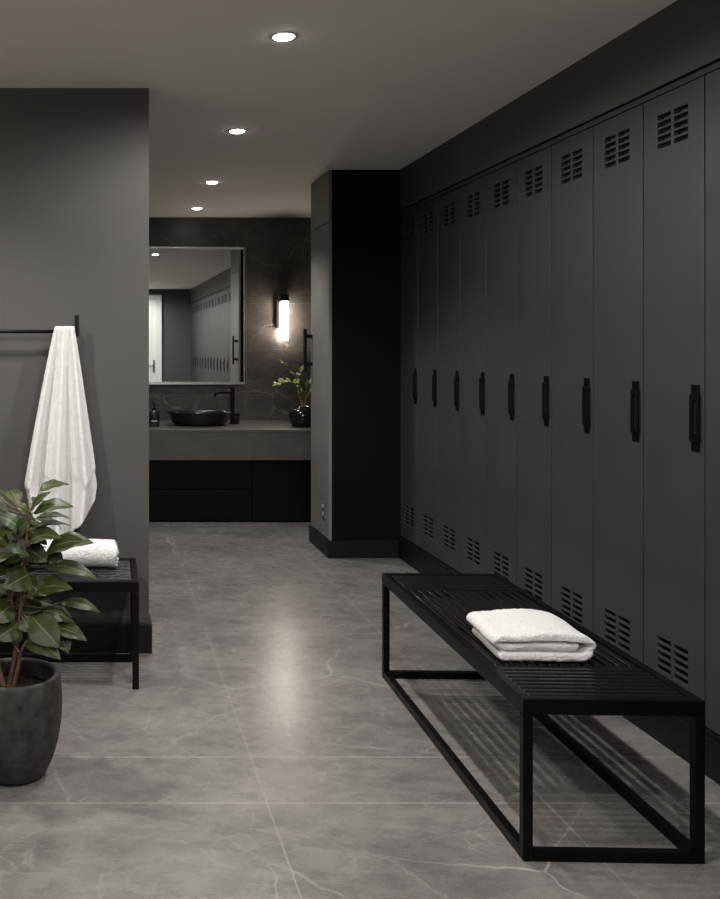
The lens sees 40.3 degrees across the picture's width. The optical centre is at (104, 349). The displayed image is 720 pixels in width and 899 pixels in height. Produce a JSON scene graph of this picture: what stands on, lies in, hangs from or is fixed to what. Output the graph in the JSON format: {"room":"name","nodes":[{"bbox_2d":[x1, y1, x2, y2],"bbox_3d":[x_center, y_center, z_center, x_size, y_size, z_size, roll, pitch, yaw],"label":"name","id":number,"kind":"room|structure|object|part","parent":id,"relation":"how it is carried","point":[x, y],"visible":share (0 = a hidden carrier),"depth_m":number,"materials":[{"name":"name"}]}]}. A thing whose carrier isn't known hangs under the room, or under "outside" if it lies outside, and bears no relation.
{"room":"changing room","nodes":[
{"label":"changing room","id":0,"kind":"room"},
{"bbox_2d":[0,88,148,622],"bbox_3d":[-1.123,0.093,4.325,2.653,2.607,0.150,0,0,0],"label":"wall partition","id":1,"kind":"structure","parent":0,"point":[74,162],"depth_m":4.25,"materials":[{"name":"grey paint"}]},
{"bbox_2d":[0,315,78,335],"bbox_3d":[-1.114,-0.110,4.208,1.991,0.096,0.082,0,0,0],"label":"towel rail","id":2,"kind":"object","parent":1,"relation":"attached to","point":[76,316],"visible":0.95,"depth_m":4.17,"materials":[{"name":"black metal"}]},
{"bbox_2d":[25,326,96,534],"bbox_3d":[-0.200,0.373,4.167,0.326,0.964,0.139,0,0,0],"label":"hanging towel","id":3,"kind":"object","parent":2,"relation":"hanging from","point":[61,449],"visible":0.96,"depth_m":4.15,"materials":[{"name":"white fabric"}]},
{"bbox_2d":[0,614,151,652],"bbox_3d":[-1.117,1.329,4.317,2.667,0.135,0.166,0,0,0],"label":"baseboard","id":4,"kind":"structure","parent":1,"relation":"attached to","point":[100,637],"depth_m":4.23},
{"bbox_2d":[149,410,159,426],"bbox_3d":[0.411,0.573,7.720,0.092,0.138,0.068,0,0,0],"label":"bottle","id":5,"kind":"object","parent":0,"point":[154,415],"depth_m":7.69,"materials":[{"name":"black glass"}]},
{"bbox_2d":[149,217,311,419],"bbox_3d":[0.005,0.093,8.450,4.910,2.607,0.100,0,0,0],"label":"wall","id":6,"kind":"structure","parent":0,"point":[277,249],"depth_m":8.40,"materials":[{"name":"tile"}]},
{"bbox_2d":[149,247,244,384],"bbox_3d":[0.809,-0.312,8.375,0.929,1.252,0.020,0,0,-1],"label":"wall mirror","id":7,"kind":"object","parent":6,"relation":"attached to","point":[197,294],"visible":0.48,"depth_m":8.37,"materials":[{"name":"clear glass"}]},
{"bbox_2d":[276,295,288,339],"bbox_3d":[1.612,-0.295,8.340,0.106,0.408,0.120,0,0,0],"label":"wall lamp","id":8,"kind":"object","parent":6,"relation":"attached to","point":[284,299],"visible":1,"depth_m":8.30,"materials":[{"name":"beige glass"}]},
{"bbox_3d":[1.574,-0.333,8.382,0.030,0.270,0.034,0,0,0],"label":"plate","id":9,"kind":"part","parent":8,"relation":"part of","materials":[{"name":"black metal"}]},
{"bbox_2d":[0,0,676,216],"bbox_3d":[0.005,-1.260,3.433,5.110,0.100,10.135,0,0,0],"label":"ceiling","id":10,"kind":"structure","parent":0,"point":[362,84],"depth_m":3.98,"materials":[{"name":"paint"}]},
{"bbox_2d":[204,181,218,183],"bbox_3d":[0.771,-1.205,6.630,0.112,0.009,0.112,0,0,0],"label":"recessed light","id":11,"kind":"object","parent":10,"relation":"in","point":[207,182],"visible":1,"depth_m":6.61,"materials":[{"name":"white"}]},
{"bbox_2d":[227,129,246,133],"bbox_3d":[0.729,-1.205,5.080,0.112,0.009,0.112,0,0,0],"label":"recessed light","id":12,"kind":"object","parent":10,"relation":"in","point":[234,131],"visible":1,"depth_m":5.06,"materials":[{"name":"white"}]},
{"bbox_2d":[269,32,298,41],"bbox_3d":[0.690,-1.205,3.550,0.112,0.009,0.112,0,0,0],"label":"recessed light","id":13,"kind":"object","parent":10,"relation":"in","point":[279,36],"visible":1,"depth_m":3.54,"materials":[{"name":"white"}]},
{"bbox_2d":[315,170,401,540],"bbox_3d":[1.992,0.093,6.449,0.935,2.607,0.542,0,0,0],"label":"wall column","id":14,"kind":"structure","parent":0,"point":[366,212],"depth_m":6.18,"materials":[{"name":"black paint"}]},
{"bbox_2d":[303,223,327,538],"bbox_3d":[1.483,0.207,6.462,0.082,2.137,0.516,0,0,0],"label":"door","id":15,"kind":"structure","parent":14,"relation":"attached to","point":[319,237],"depth_m":6.45,"materials":[{"name":"black metal"}]},
{"bbox_3d":[1.473,0.002,6.676,0.062,0.310,0.031,0,0,0],"label":"handle","id":16,"kind":"part","parent":15,"relation":"part of","materials":[{"name":"black metal"}]},
{"bbox_3d":[1.514,0.207,6.462,0.020,2.137,0.516,0,0,0],"label":"door","id":17,"kind":"part","parent":15,"relation":"part of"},
{"bbox_2d":[322,501,324,518],"bbox_3d":[1.499,1.097,6.320,0.010,0.110,0.070,0,0,0],"label":"wall outlet","id":18,"kind":"object","parent":15,"relation":"attached to","point":[323,503],"visible":1,"depth_m":6.30,"materials":[{"name":"grey plastic"}]},
{"bbox_2d":[311,170,331,539],"bbox_3d":[1.514,0.035,6.451,0.020,2.489,0.538,0,0,0],"label":"trim column","id":19,"kind":"structure","parent":14,"relation":"attached to","point":[321,189],"depth_m":6.19,"materials":[{"name":"grey paint"}]},
{"bbox_2d":[309,525,398,557],"bbox_3d":[1.730,1.338,6.448,0.476,0.118,0.568,0,0,0],"label":"baseboard","id":20,"kind":"structure","parent":14,"relation":"attached to","point":[330,549],"depth_m":6.17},
{"bbox_2d":[0,522,719,898],"bbox_3d":[0.005,1.447,3.433,5.110,0.100,10.135,0,0,0],"label":"floor","id":21,"kind":"structure","parent":0,"point":[263,748],"depth_m":3.08,"materials":[{"name":"grey tile"}]},
{"bbox_2d":[0,479,100,785],"bbox_3d":[-0.270,0.919,3.027,0.377,0.956,0.411,0,0,-41],"label":"potted plant","id":22,"kind":"object","parent":21,"relation":"on","point":[30,688],"visible":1,"depth_m":2.98,"materials":[{"name":"green plant"}]},
{"bbox_3d":[-0.302,0.835,3.047,0.181,0.594,0.088,0,0,40],"label":"stem","id":23,"kind":"part","parent":22,"relation":"part of","materials":[{"name":"brown plant"}]},
{"bbox_3d":[-0.301,1.230,3.040,0.319,0.334,0.319,0,0,0],"label":"pot","id":24,"kind":"part","parent":22,"relation":"part of","materials":[{"name":"grey ceramic"}]},
{"bbox_2d":[0,558,138,688],"bbox_3d":[-0.590,1.175,4.000,1.460,0.444,0.430,0,0,0],"label":"slatted bench","id":25,"kind":"object","parent":21,"relation":"on","point":[123,577],"visible":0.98,"depth_m":3.88,"materials":[{"name":"black metal"}]},
{"bbox_3d":[-0.590,1.383,4.127,1.405,0.029,0.027,0,0,0],"label":"floor rail","id":26,"kind":"part","parent":25,"relation":"part of","materials":[{"name":"black metal"}]},
{"bbox_3d":[-0.590,0.963,4.000,1.406,0.016,0.366,0,0,0],"label":"slatted seat","id":27,"kind":"part","parent":25,"relation":"part of","materials":[{"name":"black metal"}]},
{"bbox_3d":[-0.590,0.975,4.000,1.460,0.043,0.430,0,0,0],"label":"frame","id":28,"kind":"part","parent":25,"relation":"part of","materials":[{"name":"black metal"}]},
{"bbox_2d":[42,539,118,566],"bbox_3d":[-0.132,0.884,4.008,0.387,0.122,0.130,0,0,0],"label":"rolled towel","id":29,"kind":"object","parent":25,"relation":"on","point":[103,552],"visible":0.54,"depth_m":3.95,"materials":[{"name":"white fabric"}]},
{"bbox_3d":[0.127,1.197,4.127,0.027,0.400,0.027,0,0,0],"label":"leg","id":30,"kind":"part","parent":25,"relation":"part of","materials":[{"name":"black metal"}]},
{"bbox_3d":[0.127,1.197,3.799,0.027,0.400,0.027,0,0,0],"label":"leg","id":31,"kind":"part","parent":25,"relation":"part of","materials":[{"name":"black metal"}]},
{"bbox_2d":[149,420,310,521],"bbox_3d":[0.620,1.020,7.902,3.640,0.755,0.994,0,0,0],"label":"vanity","id":32,"kind":"object","parent":21,"relation":"on","point":[248,470],"visible":0.51,"depth_m":7.45,"materials":[{"name":"grey stone"}]},
{"bbox_3d":[-0.002,1.256,7.458,2.376,0.242,0.018,0,0,0],"label":"drawer","id":33,"kind":"part","parent":32,"relation":"part of","materials":[{"name":"black wood"}]},
{"bbox_3d":[-0.002,1.008,7.458,2.376,0.233,0.018,0,0,0],"label":"drawer","id":34,"kind":"part","parent":32,"relation":"part of","materials":[{"name":"black wood"}]},
{"bbox_2d":[149,420,310,431],"bbox_3d":[0.620,0.652,7.902,3.640,0.020,0.994,0,0,0],"label":"countertop","id":35,"kind":"structure","parent":32,"relation":"on","point":[165,425],"depth_m":7.62,"materials":[{"name":"grey stone"}]},
{"bbox_2d":[149,401,159,426],"bbox_3d":[0.412,0.535,7.719,0.094,0.212,0.069,0,0,0],"label":"soap dispenser","id":36,"kind":"object","parent":35,"relation":"on","point":[154,415],"visible":0.93,"depth_m":7.69,"materials":[{"name":"black ceramic"}]},
{"bbox_2d":[166,410,232,425],"bbox_3d":[0.806,0.582,7.850,0.578,0.118,0.416,0,0,0],"label":"vessel basin","id":37,"kind":"object","parent":35,"relation":"in","point":[178,417],"visible":1,"depth_m":7.71,"materials":[{"name":"black ceramic"}]},
{"bbox_2d":[214,388,239,423],"bbox_3d":[1.057,0.484,7.998,0.225,0.314,0.055,0,0,0],"label":"tap","id":38,"kind":"object","parent":35,"relation":"on","point":[234,417],"visible":0.98,"depth_m":7.98,"materials":[{"name":"black metal"}]},
{"bbox_3d":[1.019,0.384,7.989,0.150,0.053,0.021,0,0,-8],"label":"spout","id":39,"kind":"part","parent":38,"relation":"part of","materials":[{"name":"black metal"}]},
{"bbox_3d":[1.139,0.592,8.000,0.062,0.098,0.040,0,0,0],"label":"lever","id":40,"kind":"part","parent":38,"relation":"part of","materials":[{"name":"black metal"}]},
{"bbox_2d":[273,359,310,426],"bbox_3d":[1.646,0.359,7.695,0.255,0.564,0.541,0,0,43],"label":"plant","id":41,"kind":"object","parent":35,"relation":"on","point":[299,416],"visible":0.8,"depth_m":7.64,"materials":[{"name":"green plant"}]},
{"bbox_3d":[1.643,0.317,7.736,0.479,0.403,0.141,0,0,-19],"label":"stem","id":42,"kind":"part","parent":41,"relation":"part of","materials":[{"name":"green plant"}]},
{"bbox_3d":[1.697,1.139,7.456,1.006,0.495,0.022,0,0,0],"label":"door","id":43,"kind":"part","parent":32,"relation":"part of","materials":[{"name":"black wood"}]},
{"bbox_2d":[382,573,704,863],"bbox_3d":[1.407,1.175,3.217,0.488,0.444,1.425,0,0,2],"label":"slatted bench","id":44,"kind":"object","parent":21,"relation":"on","point":[612,682],"visible":0.97,"depth_m":2.72,"materials":[{"name":"black metal"}]},
{"bbox_3d":[1.197,1.197,3.922,0.027,0.400,0.027,0,0,2],"label":"leg","id":45,"kind":"part","parent":44,"relation":"part of","materials":[{"name":"black metal"}]},
{"bbox_3d":[1.428,1.383,3.916,0.433,0.029,0.027,0,0,2],"label":"floor rail","id":46,"kind":"part","parent":44,"relation":"part of","materials":[{"name":"black metal"}]},
{"bbox_3d":[1.177,1.383,3.224,0.027,0.029,1.370,0,0,2],"label":"floor rail","id":47,"kind":"part","parent":44,"relation":"part of","materials":[{"name":"black metal"}]},
{"bbox_3d":[1.156,1.197,2.525,0.027,0.400,0.027,0,0,2],"label":"leg","id":48,"kind":"part","parent":44,"relation":"part of","materials":[{"name":"black metal"}]},
{"bbox_2d":[466,608,595,661],"bbox_3d":[1.349,0.905,2.936,0.323,0.095,0.280,0,0,1],"label":"folded towel","id":49,"kind":"object","parent":44,"relation":"on","point":[520,634],"visible":1,"depth_m":2.81,"materials":[{"name":"white fabric"}]},
{"bbox_3d":[1.407,0.971,3.217,0.434,0.032,1.357,0,0,2],"label":"slatted seat","id":50,"kind":"part","parent":44,"relation":"part of","materials":[{"name":"black metal"}]},
{"bbox_3d":[1.407,0.975,3.217,0.488,0.043,1.425,0,0,2],"label":"frame","id":51,"kind":"part","parent":44,"relation":"part of","materials":[{"name":"black metal"}]},
{"bbox_3d":[1.637,1.383,3.210,0.027,0.029,1.370,0,0,2],"label":"floor rail","id":52,"kind":"part","parent":44,"relation":"part of","materials":[{"name":"black metal"}]},
{"bbox_3d":[1.386,1.383,2.518,0.433,0.029,0.027,0,0,2],"label":"floor rail","id":53,"kind":"part","parent":44,"relation":"part of","materials":[{"name":"black metal"}]},
{"bbox_3d":[1.617,1.197,2.511,0.027,0.400,0.027,0,0,2],"label":"leg","id":54,"kind":"part","parent":44,"relation":"part of","materials":[{"name":"black metal"}]},
{"bbox_2d":[399,536,719,784],"bbox_3d":[2.186,1.323,2.321,0.428,0.148,7.713,0,0,0],"label":"baseboard","id":55,"kind":"structure","parent":21,"relation":"on","point":[673,732],"depth_m":3.24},
{"bbox_2d":[401,203,418,545],"bbox_3d":[2.193,0.157,5.994,0.454,2.179,0.347,0,0,0],"label":"locker","id":56,"kind":"object","parent":55,"relation":"on","point":[409,216],"visible":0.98,"depth_m":5.98,"materials":[{"name":"metal"}]},
{"bbox_3d":[1.993,-0.922,5.994,0.021,0.021,0.347,0,0,0],"label":"rail","id":57,"kind":"part","parent":56,"relation":"part of","materials":[{"name":"grey metal"}]},
{"bbox_3d":[1.973,0.228,5.859,0.014,0.224,0.050,0,0,0],"label":"handle","id":58,"kind":"part","parent":56,"relation":"part of","materials":[{"name":"black metal"}]},
{"bbox_2d":[418,194,437,557],"bbox_3d":[2.193,0.157,5.646,0.454,2.179,0.347,0,0,0],"label":"locker","id":59,"kind":"object","parent":55,"relation":"on","point":[428,208],"visible":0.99,"depth_m":5.64,"materials":[{"name":"black metal"}]},
{"bbox_3d":[1.993,-0.922,5.646,0.021,0.021,0.347,0,0,0],"label":"rail","id":60,"kind":"part","parent":59,"relation":"part of","materials":[{"name":"grey metal"}]},
{"bbox_3d":[1.973,0.228,5.511,0.014,0.224,0.050,0,0,0],"label":"handle","id":61,"kind":"part","parent":59,"relation":"part of","materials":[{"name":"black metal"}]},
{"bbox_2d":[438,183,461,572],"bbox_3d":[2.193,0.157,5.299,0.454,2.179,0.347,0,0,0],"label":"locker","id":62,"kind":"object","parent":55,"relation":"on","point":[449,200],"visible":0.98,"depth_m":5.29,"materials":[{"name":"black metal"}]},
{"bbox_3d":[1.993,-0.922,5.299,0.021,0.021,0.347,0,0,0],"label":"rail","id":63,"kind":"part","parent":62,"relation":"part of","materials":[{"name":"grey metal"}]},
{"bbox_3d":[1.973,0.228,5.164,0.014,0.224,0.050,0,0,0],"label":"handle","id":64,"kind":"part","parent":62,"relation":"part of","materials":[{"name":"black metal"}]},
{"bbox_2d":[461,171,487,573],"bbox_3d":[2.193,0.157,4.951,0.454,2.179,0.347,0,0,0],"label":"locker","id":65,"kind":"object","parent":55,"relation":"on","point":[474,189],"visible":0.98,"depth_m":4.94,"materials":[{"name":"black metal"}]},
{"bbox_3d":[1.993,-0.922,4.951,0.021,0.021,0.347,0,0,0],"label":"rail","id":66,"kind":"part","parent":65,"relation":"part of","materials":[{"name":"grey metal"}]},
{"bbox_2d":[470,193,479,216],"bbox_3d":[2.007,-0.777,4.951,0.014,0.119,0.180,0,0,0],"label":"vent","id":67,"kind":"object","parent":65,"relation":"attached to","point":[473,204],"depth_m":4.94,"materials":[{"name":"metal"}]},
{"bbox_3d":[1.973,0.228,4.816,0.014,0.224,0.050,0,0,0],"label":"handle","id":68,"kind":"part","parent":65,"relation":"part of","materials":[{"name":"black metal"}]},
{"bbox_2d":[487,156,516,585],"bbox_3d":[2.193,0.157,4.603,0.454,2.179,0.347,0,0,0],"label":"locker","id":69,"kind":"object","parent":55,"relation":"on","point":[502,178],"visible":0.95,"depth_m":4.59,"materials":[{"name":"black metal"}]},
{"bbox_3d":[1.993,-0.922,4.603,0.021,0.021,0.347,0,0,0],"label":"rail","id":70,"kind":"part","parent":69,"relation":"part of","materials":[{"name":"grey metal"}]},
{"bbox_2d":[497,182,507,206],"bbox_3d":[2.007,-0.777,4.603,0.014,0.119,0.180,0,0,0],"label":"vent","id":71,"kind":"object","parent":69,"relation":"attached to","point":[501,190],"depth_m":4.60,"materials":[{"name":"metal"}]},
{"bbox_3d":[1.973,0.228,4.468,0.014,0.224,0.050,0,0,0],"label":"handle","id":72,"kind":"part","parent":69,"relation":"part of","materials":[{"name":"black metal"}]},
{"bbox_2d":[517,140,553,606],"bbox_3d":[2.193,0.157,4.256,0.454,2.179,0.347,0,0,0],"label":"locker","id":73,"kind":"object","parent":55,"relation":"on","point":[534,166],"visible":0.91,"depth_m":4.24,"materials":[{"name":"black metal"}]},
{"bbox_3d":[1.993,-0.922,4.256,0.021,0.021,0.347,0,0,0],"label":"rail","id":74,"kind":"part","parent":73,"relation":"part of","materials":[{"name":"grey metal"}]},
{"bbox_2d":[529,167,541,195],"bbox_3d":[2.007,-0.777,4.256,0.014,0.119,0.180,0,0,0],"label":"vent","id":75,"kind":"object","parent":73,"relation":"attached to","point":[533,175],"depth_m":4.25,"materials":[{"name":"metal"}]},
{"bbox_3d":[1.973,0.228,4.121,0.014,0.224,0.050,0,0,0],"label":"handle","id":76,"kind":"part","parent":73,"relation":"part of","materials":[{"name":"black metal"}]},
{"bbox_2d":[552,120,595,632],"bbox_3d":[2.193,0.157,3.908,0.454,2.179,0.347,0,0,0],"label":"locker","id":77,"kind":"object","parent":55,"relation":"on","point":[572,151],"visible":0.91,"depth_m":3.89,"materials":[{"name":"black metal"}]},
{"bbox_2d":[565,151,581,182],"bbox_3d":[2.007,-0.777,3.908,0.014,0.119,0.180,0,0,0],"label":"vent","id":78,"kind":"object","parent":77,"relation":"attached to","point":[574,159],"depth_m":3.90,"materials":[{"name":"metal"}]},
{"bbox_3d":[1.993,-0.922,3.908,0.021,0.021,0.347,0,0,0],"label":"rail","id":79,"kind":"part","parent":77,"relation":"part of","materials":[{"name":"grey metal"}]},
{"bbox_3d":[1.973,0.228,3.773,0.014,0.224,0.050,0,0,0],"label":"handle","id":80,"kind":"part","parent":77,"relation":"part of","materials":[{"name":"black metal"}]},
{"bbox_2d":[594,97,645,662],"bbox_3d":[2.193,0.157,3.560,0.454,2.179,0.347,0,0,0],"label":"locker","id":81,"kind":"object","parent":55,"relation":"on","point":[618,134],"visible":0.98,"depth_m":3.55,"materials":[{"name":"black metal"}]},
{"bbox_2d":[609,131,629,166],"bbox_3d":[2.007,-0.777,3.560,0.014,0.119,0.180,0,0,0],"label":"vent","id":82,"kind":"object","parent":81,"relation":"attached to","point":[618,142],"depth_m":3.55,"materials":[{"name":"metal"}]},
{"bbox_3d":[1.993,-0.922,3.560,0.021,0.021,0.347,0,0,0],"label":"rail","id":83,"kind":"part","parent":81,"relation":"part of","materials":[{"name":"grey metal"}]},
{"bbox_3d":[1.973,0.228,3.425,0.014,0.224,0.050,0,0,0],"label":"handle","id":84,"kind":"part","parent":81,"relation":"part of","materials":[{"name":"black metal"}]},
{"bbox_2d":[644,68,706,724],"bbox_3d":[2.193,0.157,3.213,0.454,2.179,0.347,0,0,0],"label":"locker","id":85,"kind":"object","parent":55,"relation":"on","point":[675,113],"visible":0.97,"depth_m":3.19,"materials":[{"name":"black metal"}]},
{"bbox_2d":[662,106,687,146],"bbox_3d":[2.007,-0.777,3.213,0.014,0.119,0.180,0,0,0],"label":"vent","id":86,"kind":"object","parent":85,"relation":"attached to","point":[675,118],"depth_m":3.20,"materials":[{"name":"metal"}]},
{"bbox_3d":[1.993,-0.922,3.213,0.021,0.021,0.347,0,0,0],"label":"rail","id":87,"kind":"part","parent":85,"relation":"part of","materials":[{"name":"grey metal"}]},
{"bbox_3d":[1.973,0.228,3.078,0.014,0.224,0.050,0,0,0],"label":"handle","id":88,"kind":"part","parent":85,"relation":"part of","materials":[{"name":"black metal"}]},
{"bbox_2d":[706,61,719,734],"bbox_3d":[2.193,0.157,2.865,0.454,2.179,0.347,0,0,0],"label":"locker","id":89,"kind":"object","parent":55,"relation":"on","point":[712,71],"visible":1,"depth_m":3.00,"materials":[{"name":"black metal"}]},
{"bbox_3d":[1.993,-0.922,2.865,0.021,0.021,0.347,0,0,0],"label":"rail","id":90,"kind":"part","parent":89,"relation":"part of","materials":[{"name":"grey metal"}]},
{"bbox_2d":[400,0,719,209],"bbox_3d":[2.220,-1.076,2.321,0.480,0.268,7.713,0,0,0],"label":"wall","id":91,"kind":"structure","parent":0,"point":[682,39],"depth_m":3.81,"materials":[{"name":"grey paint"}]}
]}

